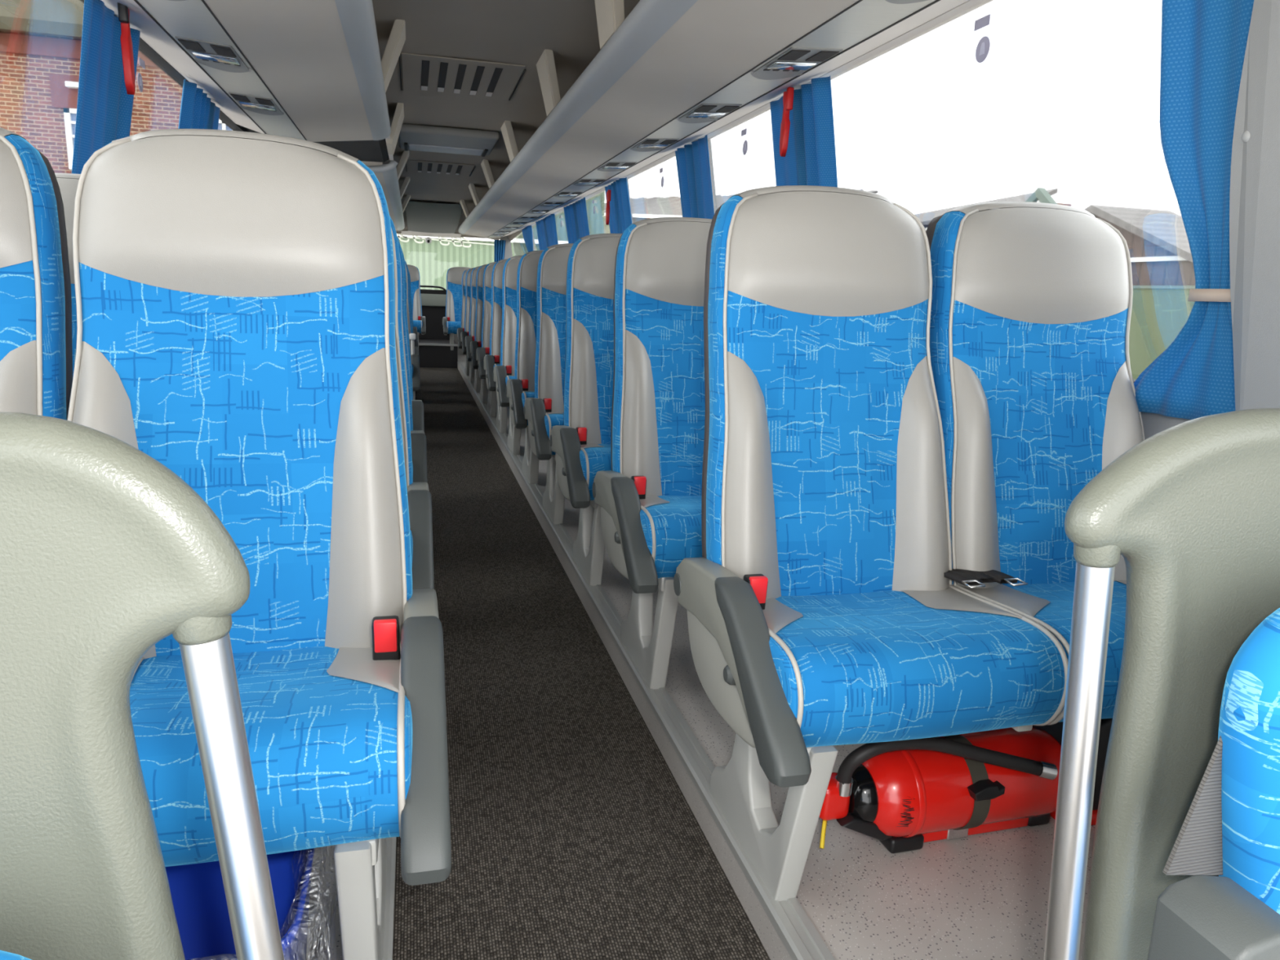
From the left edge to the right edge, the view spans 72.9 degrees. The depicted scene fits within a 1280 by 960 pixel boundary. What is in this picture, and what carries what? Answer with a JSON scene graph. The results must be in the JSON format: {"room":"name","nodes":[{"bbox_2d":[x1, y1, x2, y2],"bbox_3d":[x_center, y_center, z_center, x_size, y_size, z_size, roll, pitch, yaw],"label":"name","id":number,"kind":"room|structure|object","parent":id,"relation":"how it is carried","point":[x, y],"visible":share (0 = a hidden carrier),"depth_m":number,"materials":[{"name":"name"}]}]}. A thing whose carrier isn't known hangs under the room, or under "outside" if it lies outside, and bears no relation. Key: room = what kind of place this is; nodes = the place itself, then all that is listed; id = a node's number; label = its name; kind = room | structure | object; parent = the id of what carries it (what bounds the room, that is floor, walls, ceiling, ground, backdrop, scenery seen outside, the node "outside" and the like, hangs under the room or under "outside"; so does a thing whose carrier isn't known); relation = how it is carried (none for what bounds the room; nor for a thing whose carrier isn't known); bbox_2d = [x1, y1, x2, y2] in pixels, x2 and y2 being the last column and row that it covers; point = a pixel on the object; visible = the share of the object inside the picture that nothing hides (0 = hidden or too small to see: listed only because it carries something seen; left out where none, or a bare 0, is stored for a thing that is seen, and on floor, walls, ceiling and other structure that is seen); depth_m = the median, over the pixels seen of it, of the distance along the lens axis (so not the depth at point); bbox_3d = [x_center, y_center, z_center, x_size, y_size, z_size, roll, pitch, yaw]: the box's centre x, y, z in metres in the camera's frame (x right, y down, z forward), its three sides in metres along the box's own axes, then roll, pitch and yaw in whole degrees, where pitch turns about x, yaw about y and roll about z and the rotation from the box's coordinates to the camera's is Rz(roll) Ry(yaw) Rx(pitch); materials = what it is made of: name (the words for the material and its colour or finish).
{"room":"vehicle interior","nodes":[
{"label":"vehicle interior","id":0,"kind":"room"},
{"bbox_2d":[114,14,247,132],"bbox_3d":[-2.434,-1.167,5.633,0.206,1.830,13.550,-1,13,-14],"label":"wall","id":1,"kind":"structure","parent":0,"point":[142,44],"depth_m":3.14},
{"bbox_2d":[0,0,84,173],"bbox_3d":[-1.444,-0.752,1.817,0.152,0.900,1.590,-1,13,-14],"label":"window","id":2,"kind":"structure","parent":1,"relation":"in","point":[41,40],"depth_m":2.20,"materials":[{"name":"clear glass"}]},
{"bbox_2d":[129,46,182,136],"bbox_3d":[-1.795,-1.055,3.159,0.152,0.900,1.090,-1,13,-14],"label":"window","id":3,"kind":"structure","parent":1,"relation":"in","point":[157,102],"depth_m":3.08,"materials":[{"name":"clear glass"}]},
{"bbox_2d":[217,116,235,130],"bbox_3d":[-2.145,-1.356,4.497,0.152,0.900,1.580,-1,13,-14],"label":"window","id":4,"kind":"structure","parent":1,"relation":"in","point":[223,125],"depth_m":4.15,"materials":[{"name":"clear glass"}]},
{"bbox_2d":[101,0,405,142],"bbox_3d":[-0.915,-1.231,1.743,0.836,0.262,5.472,-1,13,-14],"label":"luggage rack","id":5,"kind":"object","parent":1,"relation":"attached to","point":[309,70],"visible":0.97,"depth_m":2.82,"materials":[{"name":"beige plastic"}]},
{"bbox_2d":[71,0,140,173],"bbox_3d":[-1.576,-0.895,2.529,0.183,0.870,0.461,-1,13,-14],"label":"curtain","id":6,"kind":"object","parent":5,"relation":"hanging from","point":[104,107],"visible":0.35,"depth_m":2.42,"materials":[{"name":"fabric"}]},
{"bbox_2d":[117,2,135,94],"bbox_3d":[-1.412,-1.197,2.386,0.023,0.252,0.046,-1,13,-14],"label":"hammer","id":7,"kind":"object","parent":5,"relation":"attached to","point":[126,46],"visible":0.93,"depth_m":2.38,"materials":[{"name":"red plastic"}]},
{"bbox_2d":[177,39,205,52],"bbox_3d":[-1.359,-1.318,2.630,0.054,0.007,0.105,-1,13,-14],"label":"grille","id":8,"kind":"object","parent":5,"relation":"attached to","point":[189,44],"depth_m":2.62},
{"bbox_2d":[177,79,220,129],"bbox_3d":[-1.852,-1.134,3.587,0.184,0.870,0.581,-1,13,-14],"label":"curtain","id":9,"kind":"object","parent":5,"relation":"hanging from","point":[197,111],"visible":0.15,"depth_m":3.40,"materials":[{"name":"fabric"}]},
{"bbox_2d":[209,44,236,57],"bbox_3d":[-1.275,-1.313,2.653,0.054,0.007,0.105,-1,13,-14],"label":"grille","id":10,"kind":"object","parent":5,"relation":"attached to","point":[218,49],"depth_m":2.64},
{"bbox_2d":[230,93,250,102],"bbox_3d":[-1.552,-1.484,3.367,0.054,0.007,0.105,-1,13,-14],"label":"grille","id":11,"kind":"object","parent":5,"relation":"attached to","point":[242,97],"depth_m":3.35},
{"bbox_2d":[254,97,274,106],"bbox_3d":[-1.468,-1.479,3.390,0.054,0.007,0.105,-1,13,-14],"label":"grille","id":12,"kind":"object","parent":5,"relation":"attached to","point":[263,100],"depth_m":3.38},
{"bbox_2d":[360,150,410,230],"bbox_3d":[-2.692,-2.757,8.539,0.836,0.272,6.552,-1,13,-14],"label":"luggage rack","id":13,"kind":"object","parent":1,"relation":"attached to","point":[388,175],"visible":0.28,"depth_m":6.57,"materials":[{"name":"grey plastic"}]},
{"bbox_2d":[306,838,396,959],"bbox_3d":[-2.069,-0.303,5.923,0.942,0.110,13.550,-1,13,-14],"label":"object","id":14,"kind":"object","parent":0,"point":[323,936],"depth_m":1.37,"materials":[{"name":"plastic"}]},
{"bbox_2d":[0,950,31,959],"bbox_3d":[-0.498,0.598,0.346,0.430,0.593,0.445,-1,13,-14],"label":"seat","id":15,"kind":"object","parent":14,"relation":"on","point":[4,955],"visible":1,"depth_m":0.51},
{"bbox_2d":[0,412,284,959],"bbox_3d":[-0.614,0.398,0.564,0.803,0.893,0.045,-1,13,-14],"label":"panel","id":16,"kind":"object","parent":14,"relation":"on","point":[107,553],"visible":1,"depth_m":0.56,"materials":[{"name":"plastic"}]},
{"bbox_2d":[172,614,231,645],"bbox_3d":[-0.295,0.082,0.576,0.041,0.048,0.040,-1,13,-14],"label":"socket","id":17,"kind":"object","parent":16,"relation":"attached to","point":[187,629],"depth_m":0.56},
{"bbox_2d":[165,848,315,959],"bbox_3d":[-0.561,0.604,1.078,0.356,0.270,0.388,-1,13,-14],"label":"waste bin","id":18,"kind":"object","parent":14,"relation":"on","point":[197,893],"visible":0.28,"depth_m":1.21,"materials":[{"name":"blue plastic"}]},
{"bbox_2d":[382,836,396,959],"bbox_3d":[-1.481,-0.229,5.433,0.056,0.021,12.300,-1,13,-14],"label":"trim","id":19,"kind":"structure","parent":14,"relation":"on","point":[390,842],"depth_m":1.39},
{"bbox_2d":[0,127,451,959],"bbox_3d":[-0.766,0.119,1.125,0.994,1.181,0.710,-1,13,-14],"label":"seat","id":20,"kind":"object","parent":19,"relation":"on","point":[235,291],"visible":0.66,"depth_m":1.22,"materials":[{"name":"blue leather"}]},
{"bbox_2d":[129,645,412,866],"bbox_3d":[-0.544,0.326,1.145,0.474,0.164,0.465,-1,13,-14],"label":"seat cushion","id":21,"kind":"object","parent":20,"relation":"on","point":[328,728],"depth_m":0.99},
{"bbox_2d":[54,173,434,589],"bbox_3d":[-0.962,-0.049,1.871,0.994,1.181,0.710,-1,13,-14],"label":"seat","id":22,"kind":"object","parent":19,"relation":"on","point":[419,495],"visible":0.15,"depth_m":1.87,"materials":[{"name":"grey plastic"}]},
{"bbox_2d":[409,529,413,568],"bbox_3d":[-0.739,0.158,1.892,0.474,0.164,0.465,-1,13,-14],"label":"seat cushion","id":23,"kind":"object","parent":22,"relation":"on","point":[411,531],"depth_m":1.78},
{"bbox_2d":[397,237,427,483],"bbox_3d":[-1.157,-0.217,2.618,0.994,1.181,0.710,-1,13,-14],"label":"seat","id":24,"kind":"object","parent":19,"relation":"on","point":[419,443],"visible":0.02,"depth_m":2.66,"materials":[{"name":"grey plastic"}]},
{"bbox_2d":[400,247,424,431],"bbox_3d":[-1.353,-0.386,3.365,0.994,1.181,0.710,-1,13,-14],"label":"seat","id":25,"kind":"object","parent":19,"relation":"on","point":[417,405],"visible":0.04,"depth_m":3.40,"materials":[{"name":"fabric"}]},
{"bbox_2d":[404,261,420,391],"bbox_3d":[-1.951,-0.901,5.652,0.994,1.181,0.710,-1,13,-14],"label":"seat","id":26,"kind":"object","parent":19,"relation":"on","point":[415,358],"visible":0.13,"depth_m":5.66,"materials":[{"name":"fabric"}]},
{"bbox_2d":[408,333,415,399],"bbox_3d":[-1.506,-0.639,5.757,0.040,0.660,0.040,-1,13,-14],"label":"grab rail","id":27,"kind":"object","parent":26,"relation":"attached to","point":[412,335],"visible":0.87,"depth_m":5.70,"materials":[{"name":"white paint"}]},
{"bbox_2d":[407,267,418,355],"bbox_3d":[-2.146,-1.070,6.399,0.994,1.181,0.710,-1,13,-14],"label":"seat","id":28,"kind":"object","parent":19,"relation":"on","point":[416,348],"visible":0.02,"depth_m":6.58,"materials":[{"name":"blue fabric"}]},
{"bbox_2d":[408,270,417,346],"bbox_3d":[-2.341,-1.238,7.146,0.994,1.181,0.710,-1,13,-14],"label":"seat","id":29,"kind":"object","parent":19,"relation":"on","point":[415,340],"visible":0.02,"depth_m":7.33,"materials":[{"name":"blue fabric"}]},
{"bbox_2d":[408,273,417,340],"bbox_3d":[-2.537,-1.406,7.892,0.994,1.181,0.710,-1,13,-14],"label":"seat","id":30,"kind":"object","parent":19,"relation":"on","point":[416,335],"visible":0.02,"depth_m":8.09,"materials":[{"name":"blue fabric"}]},
{"bbox_2d":[418,338,457,368],"bbox_3d":[-2.843,-1.735,11.915,0.600,0.330,1.230,-1,13,-14],"label":"floor","id":31,"kind":"structure","parent":0,"point":[437,357],"depth_m":11.36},
{"bbox_2d":[407,264,426,346],"bbox_3d":[-3.301,-2.213,11.266,0.994,1.181,0.710,-1,13,-14],"label":"seat","id":32,"kind":"object","parent":31,"relation":"on","point":[419,321],"visible":0.27,"depth_m":11.40,"materials":[{"name":"grey leather"}]},
{"bbox_2d":[413,320,421,333],"bbox_3d":[-3.078,-2.006,11.287,0.474,0.164,0.465,-1,13,-14],"label":"seat cushion","id":33,"kind":"object","parent":32,"relation":"on","point":[417,323],"depth_m":11.13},
{"bbox_2d":[417,342,457,346],"bbox_3d":[-2.686,-1.765,11.304,0.600,0.027,0.070,-1,13,-14],"label":"trim","id":34,"kind":"structure","parent":31,"relation":"attached to","point":[419,344],"depth_m":11.28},
{"bbox_2d":[442,266,471,350],"bbox_3d":[-2.128,-2.231,11.569,0.994,1.181,0.710,-1,13,-14],"label":"seat","id":35,"kind":"object","parent":31,"relation":"on","point":[451,322],"visible":0.33,"depth_m":11.53,"materials":[{"name":"grey leather"}]},
{"bbox_2d":[446,321,460,333],"bbox_3d":[-2.328,-2.018,11.481,0.474,0.164,0.465,-1,13,-14],"label":"seat cushion","id":36,"kind":"object","parent":35,"relation":"on","point":[451,326],"depth_m":11.24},
{"bbox_2d":[396,231,512,355],"bbox_3d":[-2.958,-2.637,12.304,2.460,1.860,0.154,-1,13,-14],"label":"wall","id":37,"kind":"structure","parent":0,"point":[433,301],"depth_m":12.34,"materials":[{"name":"black plastic"}]},
{"bbox_2d":[420,293,446,306],"bbox_3d":[-2.959,-2.557,12.313,2.400,0.170,0.130,-1,13,-14],"label":"shelf","id":38,"kind":"object","parent":37,"relation":"attached to","point":[427,300],"depth_m":12.26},
{"bbox_2d":[396,233,493,247],"bbox_3d":[-2.942,-3.064,12.220,2.000,0.771,0.046,-1,13,-14],"label":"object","id":39,"kind":"structure","parent":37,"relation":"in","point":[428,240],"depth_m":12.21,"materials":[{"name":"clear glass"}]},
{"bbox_2d":[372,0,639,240],"bbox_3d":[-1.252,-2.119,5.728,2.288,0.327,13.550,-1,13,-14],"label":"ceiling","id":40,"kind":"structure","parent":0,"point":[514,32],"depth_m":3.53,"materials":[{"name":"plastic"}]},
{"bbox_2d":[240,102,404,162],"bbox_3d":[-1.756,-1.976,4.877,0.835,0.182,1.150,-1,13,-14],"label":"locker","id":41,"kind":"object","parent":40,"relation":"attached to","point":[382,150],"visible":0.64,"depth_m":4.89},
{"bbox_2d":[400,200,462,238],"bbox_3d":[-2.610,-3.259,10.918,0.800,0.245,2.520,-1,13,-14],"label":"ceiling panel","id":42,"kind":"object","parent":40,"relation":"attached to","point":[423,219],"visible":0.98,"depth_m":10.77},
{"bbox_2d":[405,160,475,176],"bbox_3d":[-1.617,-2.514,6.998,0.529,0.010,0.720,-1,13,-14],"label":"ceiling vent","id":43,"kind":"object","parent":40,"relation":"in","point":[413,166],"visible":0.96,"depth_m":6.95,"materials":[{"name":"plastic"}]},
{"bbox_2d":[398,123,499,156],"bbox_3d":[-1.225,-2.149,5.500,0.600,0.060,0.700,-1,13,-14],"label":"roof hatch","id":44,"kind":"object","parent":40,"relation":"attached to","point":[414,137],"visible":0.87,"depth_m":5.33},
{"bbox_2d":[399,52,525,100],"bbox_3d":[-0.821,-1.828,3.954,0.529,0.010,0.720,-1,13,-14],"label":"ceiling vent","id":45,"kind":"object","parent":40,"relation":"in","point":[424,73],"visible":1,"depth_m":3.90,"materials":[{"name":"plastic"}]},
{"bbox_2d":[493,240,506,262],"bbox_3d":[-1.999,-3.027,12.369,0.163,0.770,0.031,-1,13,-14],"label":"curtain","id":46,"kind":"object","parent":40,"relation":"hanging from","point":[499,245],"visible":0.35,"depth_m":12.32,"materials":[{"name":"fabric"}]},
{"bbox_2d":[392,367,770,959],"bbox_3d":[-1.169,-0.145,5.543,0.610,0.030,12.320,-1,13,-14],"label":"floor","id":47,"kind":"structure","parent":0,"point":[574,836],"depth_m":1.92,"materials":[{"name":"carpet"}]},
{"bbox_2d":[457,355,1095,959],"bbox_3d":[-0.580,-0.327,6.307,0.942,0.110,13.550,-1,13,-14],"label":"floor","id":48,"kind":"structure","parent":0,"point":[985,895],"depth_m":1.52,"materials":[{"name":"plastic"}]},
{"bbox_2d":[457,361,835,959],"bbox_3d":[-0.855,-0.239,5.594,0.056,0.021,12.300,-1,13,-14],"label":"trim","id":49,"kind":"structure","parent":48,"relation":"on","point":[799,936],"depth_m":1.87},
{"bbox_2d":[457,268,470,376],"bbox_3d":[-1.560,-1.776,9.795,0.994,1.181,0.710,-1,13,-14],"label":"seat","id":50,"kind":"object","parent":49,"relation":"on","point":[461,329],"visible":0.17,"depth_m":9.74,"materials":[{"name":"grey leather"}]},
{"bbox_2d":[460,267,475,383],"bbox_3d":[-1.365,-1.608,9.048,0.994,1.181,0.710,-1,13,-14],"label":"seat","id":51,"kind":"object","parent":49,"relation":"on","point":[472,371],"visible":0.15,"depth_m":8.99,"materials":[{"name":"grey leather"}]},
{"bbox_2d":[464,266,480,392],"bbox_3d":[-1.170,-1.440,8.302,0.994,1.181,0.710,-1,13,-14],"label":"seat","id":52,"kind":"object","parent":49,"relation":"on","point":[468,339],"visible":0.12,"depth_m":8.24,"materials":[{"name":"grey leather"}]},
{"bbox_2d":[469,263,488,403],"bbox_3d":[-0.975,-1.271,7.555,0.994,1.181,0.710,-1,13,-14],"label":"seat","id":53,"kind":"object","parent":49,"relation":"on","point":[477,343],"visible":0.21,"depth_m":7.49,"materials":[{"name":"grey leather"}]},
{"bbox_2d":[475,262,496,417],"bbox_3d":[-0.779,-1.103,6.808,0.994,1.181,0.710,-1,13,-14],"label":"seat","id":54,"kind":"object","parent":49,"relation":"on","point":[481,352],"visible":0.24,"depth_m":6.74,"materials":[{"name":"grey leather"}]},
{"bbox_2d":[483,258,507,433],"bbox_3d":[-0.584,-0.935,6.061,0.994,1.181,0.710,-1,13,-14],"label":"seat","id":55,"kind":"object","parent":49,"relation":"on","point":[490,361],"visible":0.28,"depth_m":6.00,"materials":[{"name":"grey leather"}]},
{"bbox_2d":[493,254,523,455],"bbox_3d":[-0.389,-0.766,5.315,0.994,1.181,0.710,-1,13,-14],"label":"seat","id":56,"kind":"object","parent":49,"relation":"on","point":[502,373],"visible":0.23,"depth_m":5.25,"materials":[{"name":"grey leather"}]},
{"bbox_2d":[505,376,515,384],"bbox_3d":[-0.588,-0.553,5.227,0.474,0.164,0.465,-1,13,-14],"label":"seat cushion","id":57,"kind":"object","parent":56,"relation":"on","point":[507,378],"depth_m":5.01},
{"bbox_2d":[506,249,543,484],"bbox_3d":[-0.193,-0.598,4.568,0.994,1.181,0.710,-1,13,-14],"label":"seat","id":58,"kind":"object","parent":49,"relation":"on","point":[521,388],"visible":0.26,"depth_m":4.51,"materials":[{"name":"grey leather"}]},
{"bbox_2d":[521,391,534,425],"bbox_3d":[-0.393,-0.385,4.480,0.474,0.164,0.465,-1,13,-14],"label":"seat cushion","id":59,"kind":"object","parent":58,"relation":"on","point":[525,394],"depth_m":4.24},
{"bbox_2d":[523,243,573,524],"bbox_3d":[0.002,-0.430,3.821,0.994,1.181,0.710,-1,13,-14],"label":"seat","id":60,"kind":"object","parent":49,"relation":"on","point":[545,411],"visible":0.28,"depth_m":3.77,"materials":[{"name":"grey leather"}]},
{"bbox_2d":[544,413,564,454],"bbox_3d":[-0.197,-0.216,3.733,0.474,0.164,0.465,-1,13,-14],"label":"seat cushion","id":61,"kind":"object","parent":60,"relation":"on","point":[550,420],"depth_m":3.49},
{"bbox_2d":[549,233,622,586],"bbox_3d":[0.197,-0.261,3.074,0.994,1.181,0.710,-1,13,-14],"label":"seat","id":62,"kind":"object","parent":49,"relation":"on","point":[581,446],"visible":0.3,"depth_m":3.03,"materials":[{"name":"grey leather"}]},
{"bbox_2d":[579,444,611,500],"bbox_3d":[-0.002,-0.048,2.986,0.474,0.164,0.465,-1,13,-14],"label":"seat cushion","id":63,"kind":"object","parent":62,"relation":"on","point":[593,458],"depth_m":2.74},
{"bbox_2d":[592,217,711,689],"bbox_3d":[0.393,-0.093,2.328,0.994,1.181,0.710,-1,13,-14],"label":"seat","id":64,"kind":"object","parent":49,"relation":"on","point":[649,500],"visible":0.34,"depth_m":2.29,"materials":[{"name":"blue fabric"}]},
{"bbox_2d":[640,495,702,578],"bbox_3d":[0.193,0.120,2.240,0.474,0.164,0.465,-1,13,-14],"label":"seat cushion","id":65,"kind":"object","parent":64,"relation":"on","point":[671,531],"depth_m":1.99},
{"bbox_2d":[673,185,1145,901],"bbox_3d":[0.588,0.075,1.581,0.994,1.181,0.710,-1,13,-14],"label":"seat","id":66,"kind":"object","parent":49,"relation":"on","point":[904,423],"visible":0.86,"depth_m":1.58,"materials":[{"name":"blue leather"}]},
{"bbox_2d":[768,590,1064,746],"bbox_3d":[0.389,0.289,1.493,0.474,0.164,0.465,-1,13,-14],"label":"seat cushion","id":67,"kind":"object","parent":66,"relation":"on","point":[846,667],"depth_m":1.30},
{"bbox_2d":[1004,581,1126,722],"bbox_3d":[0.834,0.282,1.608,0.474,0.164,0.465,-1,13,-14],"label":"seat cushion","id":68,"kind":"object","parent":66,"relation":"on","point":[1046,607],"depth_m":1.43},
{"bbox_2d":[819,726,1061,853],"bbox_3d":[0.551,0.551,1.595,0.512,0.238,0.195,-1,13,-16],"label":"fire extinguisher","id":69,"kind":"object","parent":48,"relation":"on","point":[904,795],"visible":0.94,"depth_m":1.54,"materials":[{"name":"red metal"}]},
{"bbox_2d":[1032,718,1112,825],"bbox_3d":[0.926,0.542,1.748,0.287,0.225,0.165,-1,13,-14],"label":"vacuum cleaner","id":70,"kind":"object","parent":48,"relation":"on","point":[1055,730],"visible":0.02,"depth_m":1.67,"materials":[{"name":"black plastic"}]},
{"bbox_2d":[1044,408,1279,959],"bbox_3d":[0.750,0.376,0.916,0.821,0.908,0.045,-1,13,-14],"label":"panel","id":71,"kind":"object","parent":48,"relation":"on","point":[1191,510],"visible":0.64,"depth_m":0.78,"materials":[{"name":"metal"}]},
{"bbox_2d":[1073,543,1120,568],"bbox_3d":[0.395,0.050,0.749,0.040,0.048,0.039,-1,13,-14],"label":"socket","id":72,"kind":"object","parent":71,"relation":"attached to","point":[1086,555],"depth_m":0.74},
{"bbox_2d":[1147,608,1279,959],"bbox_3d":[0.707,0.497,0.638,0.699,0.763,0.445,-1,13,-14],"label":"seat","id":73,"kind":"object","parent":48,"relation":"on","point":[1230,828],"visible":1,"depth_m":0.69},
{"bbox_2d":[519,0,1191,439],"bbox_3d":[-0.146,-1.202,6.224,0.206,1.830,13.550,-1,13,-14],"label":"wall","id":74,"kind":"structure","parent":0,"point":[1153,424],"depth_m":2.41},
{"bbox_2d":[511,231,528,256],"bbox_3d":[-1.534,-2.839,11.511,0.152,0.900,2.050,-1,13,-14],"label":"window","id":75,"kind":"structure","parent":74,"relation":"in","point":[519,246],"depth_m":11.64,"materials":[{"name":"clear glass"}]},
{"bbox_2d":[531,223,539,250],"bbox_3d":[-1.073,-2.442,9.748,0.152,0.900,1.520,-1,13,-14],"label":"window","id":76,"kind":"structure","parent":74,"relation":"in","point":[535,242],"depth_m":10.11,"materials":[{"name":"clear glass"}]},
{"bbox_2d":[555,209,568,244],"bbox_3d":[-0.659,-2.085,8.165,0.152,0.900,1.670,-1,13,-14],"label":"window","id":77,"kind":"structure","parent":74,"relation":"in","point":[562,233],"depth_m":8.33,"materials":[{"name":"clear glass"}]},
{"bbox_2d":[585,189,610,235],"bbox_3d":[-0.254,-1.736,6.615,0.152,0.900,1.450,-1,13,-14],"label":"window","id":78,"kind":"structure","parent":74,"relation":"in","point":[596,204],"depth_m":6.70,"materials":[{"name":"clear glass"}]},
{"bbox_2d":[626,155,682,222],"bbox_3d":[0.144,-1.393,5.093,0.152,0.900,1.610,-1,13,-14],"label":"window","id":79,"kind":"structure","parent":74,"relation":"in","point":[654,192],"depth_m":5.08,"materials":[{"name":"clear glass"}]},
{"bbox_2d":[457,0,968,237],"bbox_3d":[-0.550,-2.075,5.736,0.836,0.262,13.200,-1,13,-14],"label":"luggage rack","id":80,"kind":"object","parent":74,"relation":"attached to","point":[668,75],"visible":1,"depth_m":2.87,"materials":[{"name":"grey plastic"}]},
{"bbox_2d":[521,225,533,252],"bbox_3d":[-1.300,-2.576,10.399,0.184,0.870,0.800,-1,13,-14],"label":"curtain","id":81,"kind":"object","parent":80,"relation":"hanging from","point":[526,231],"visible":0.23,"depth_m":10.16,"materials":[{"name":"fabric"}]},
{"bbox_2d":[535,213,558,250],"bbox_3d":[-0.929,-2.256,8.981,0.182,0.870,1.202,-1,13,-14],"label":"curtain","id":82,"kind":"object","parent":80,"relation":"hanging from","point":[546,228],"visible":0.36,"depth_m":8.82,"materials":[{"name":"fabric"}]},
{"bbox_2d":[563,197,589,243],"bbox_3d":[-0.497,-1.883,7.327,0.186,0.870,1.002,-1,13,-14],"label":"curtain","id":83,"kind":"object","parent":80,"relation":"hanging from","point":[575,214],"visible":0.3,"depth_m":7.24,"materials":[{"name":"fabric"}]},
{"bbox_2d":[605,189,611,224],"bbox_3d":[-0.211,-1.816,5.776,0.023,0.222,0.046,-1,13,-14],"label":"hammer","id":84,"kind":"object","parent":80,"relation":"attached to","point":[609,192],"visible":1,"depth_m":5.77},
{"bbox_2d":[605,163,619,165],"bbox_3d":[-0.147,-1.704,4.679,0.054,0.007,0.105,-1,13,-14],"label":"grille","id":85,"kind":"object","parent":80,"relation":"attached to","point":[606,164],"depth_m":4.67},
{"bbox_2d":[604,177,632,233],"bbox_3d":[-0.118,-1.557,5.881,0.184,0.870,0.601,-1,13,-14],"label":"curtain","id":86,"kind":"object","parent":80,"relation":"hanging from","point":[620,218],"visible":0.31,"depth_m":5.70,"materials":[{"name":"fabric"}]},
{"bbox_2d":[622,163,635,165],"bbox_3d":[-0.063,-1.711,4.700,0.054,0.007,0.105,-1,13,-14],"label":"grille","id":87,"kind":"object","parent":80,"relation":"attached to","point":[623,164],"depth_m":4.69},
{"bbox_2d":[641,139,658,143],"bbox_3d":[0.047,-1.536,3.937,0.054,0.007,0.105,-1,13,-14],"label":"grille","id":88,"kind":"object","parent":80,"relation":"attached to","point":[643,141],"depth_m":3.93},
{"bbox_2d":[660,139,677,144],"bbox_3d":[0.131,-1.544,3.958,0.054,0.007,0.105,-1,13,-14],"label":"grille","id":89,"kind":"object","parent":80,"relation":"attached to","point":[663,141],"depth_m":3.95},
{"bbox_2d":[675,134,714,219],"bbox_3d":[0.300,-1.197,4.284,0.184,0.870,0.500,-1,13,-14],"label":"curtain","id":90,"kind":"object","parent":80,"relation":"hanging from","point":[693,166],"visible":0.39,"depth_m":4.20,"materials":[{"name":"fabric"}]},
{"bbox_2d":[693,105,716,111],"bbox_3d":[0.241,-1.369,3.195,0.054,0.007,0.105,-1,13,-14],"label":"grille","id":91,"kind":"object","parent":80,"relation":"attached to","point":[698,108],"depth_m":3.19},
{"bbox_2d":[715,106,739,112],"bbox_3d":[0.325,-1.376,3.216,0.054,0.007,0.105,-1,13,-14],"label":"grille","id":92,"kind":"object","parent":80,"relation":"attached to","point":[721,108],"depth_m":3.22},
{"bbox_2d":[779,87,794,156],"bbox_3d":[0.507,-1.237,3.000,0.023,0.222,0.046,-1,13,-14],"label":"hammer","id":93,"kind":"object","parent":80,"relation":"attached to","point":[788,97],"visible":1,"depth_m":2.99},
{"bbox_2d":[777,49,810,61],"bbox_3d":[0.435,-1.202,2.453,0.054,0.007,0.105,-1,13,-14],"label":"grille","id":94,"kind":"object","parent":80,"relation":"attached to","point":[786,55],"depth_m":2.45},
{"bbox_2d":[769,75,837,186],"bbox_3d":[0.598,-0.941,3.145,0.184,0.870,0.471,-1,13,-14],"label":"curtain","id":95,"kind":"object","parent":80,"relation":"hanging from","point":[810,159],"visible":0.28,"depth_m":2.99,"materials":[{"name":"fabric"}]},
{"bbox_2d":[805,50,839,62],"bbox_3d":[0.519,-1.209,2.474,0.054,0.007,0.105,-1,13,-14],"label":"grille","id":96,"kind":"object","parent":80,"relation":"attached to","point":[817,55],"depth_m":2.47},
{"bbox_2d":[1133,0,1253,419],"bbox_3d":[1.003,-0.549,1.496,0.181,0.910,0.434,-1,13,-14],"label":"curtain","id":97,"kind":"object","parent":80,"relation":"hanging from","point":[1203,42],"visible":0.62,"depth_m":1.55,"materials":[{"name":"fabric"}]},
{"bbox_2d":[707,107,776,213],"bbox_3d":[0.503,-1.084,3.722,0.152,0.900,1.130,-1,13,-14],"label":"window","id":98,"kind":"structure","parent":74,"relation":"in","point":[741,156],"depth_m":3.75,"materials":[{"name":"clear glass"}]},
{"bbox_2d":[830,0,1195,380],"bbox_3d":[0.869,-0.769,2.323,0.152,0.900,1.670,-1,13,-14],"label":"window","id":99,"kind":"structure","parent":74,"relation":"in","point":[1045,101],"depth_m":2.01,"materials":[{"name":"clear glass"}]},
{"bbox_2d":[1229,0,1279,410],"bbox_3d":[1.114,-0.384,0.959,0.172,0.980,1.026,-1,13,-14],"label":"window pillar","id":100,"kind":"structure","parent":74,"relation":"attached to","point":[1255,175],"depth_m":1.40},
{"label":"outside","id":101,"kind":"structure","parent":0,"visible":0},
{"bbox_3d":[-8.746,-5.133,33.583,120.000,0.050,110.000,-1,13,-14],"label":"ground","id":102,"kind":"structure","parent":101,"visible":0},
{"bbox_2d":[396,233,514,289],"bbox_3d":[-4.627,-4.510,19.662,7.500,4.900,1.620,-1,13,-14],"label":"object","id":103,"kind":"object","parent":102,"relation":"on","point":[433,260],"visible":0.11,"depth_m":18.96,"materials":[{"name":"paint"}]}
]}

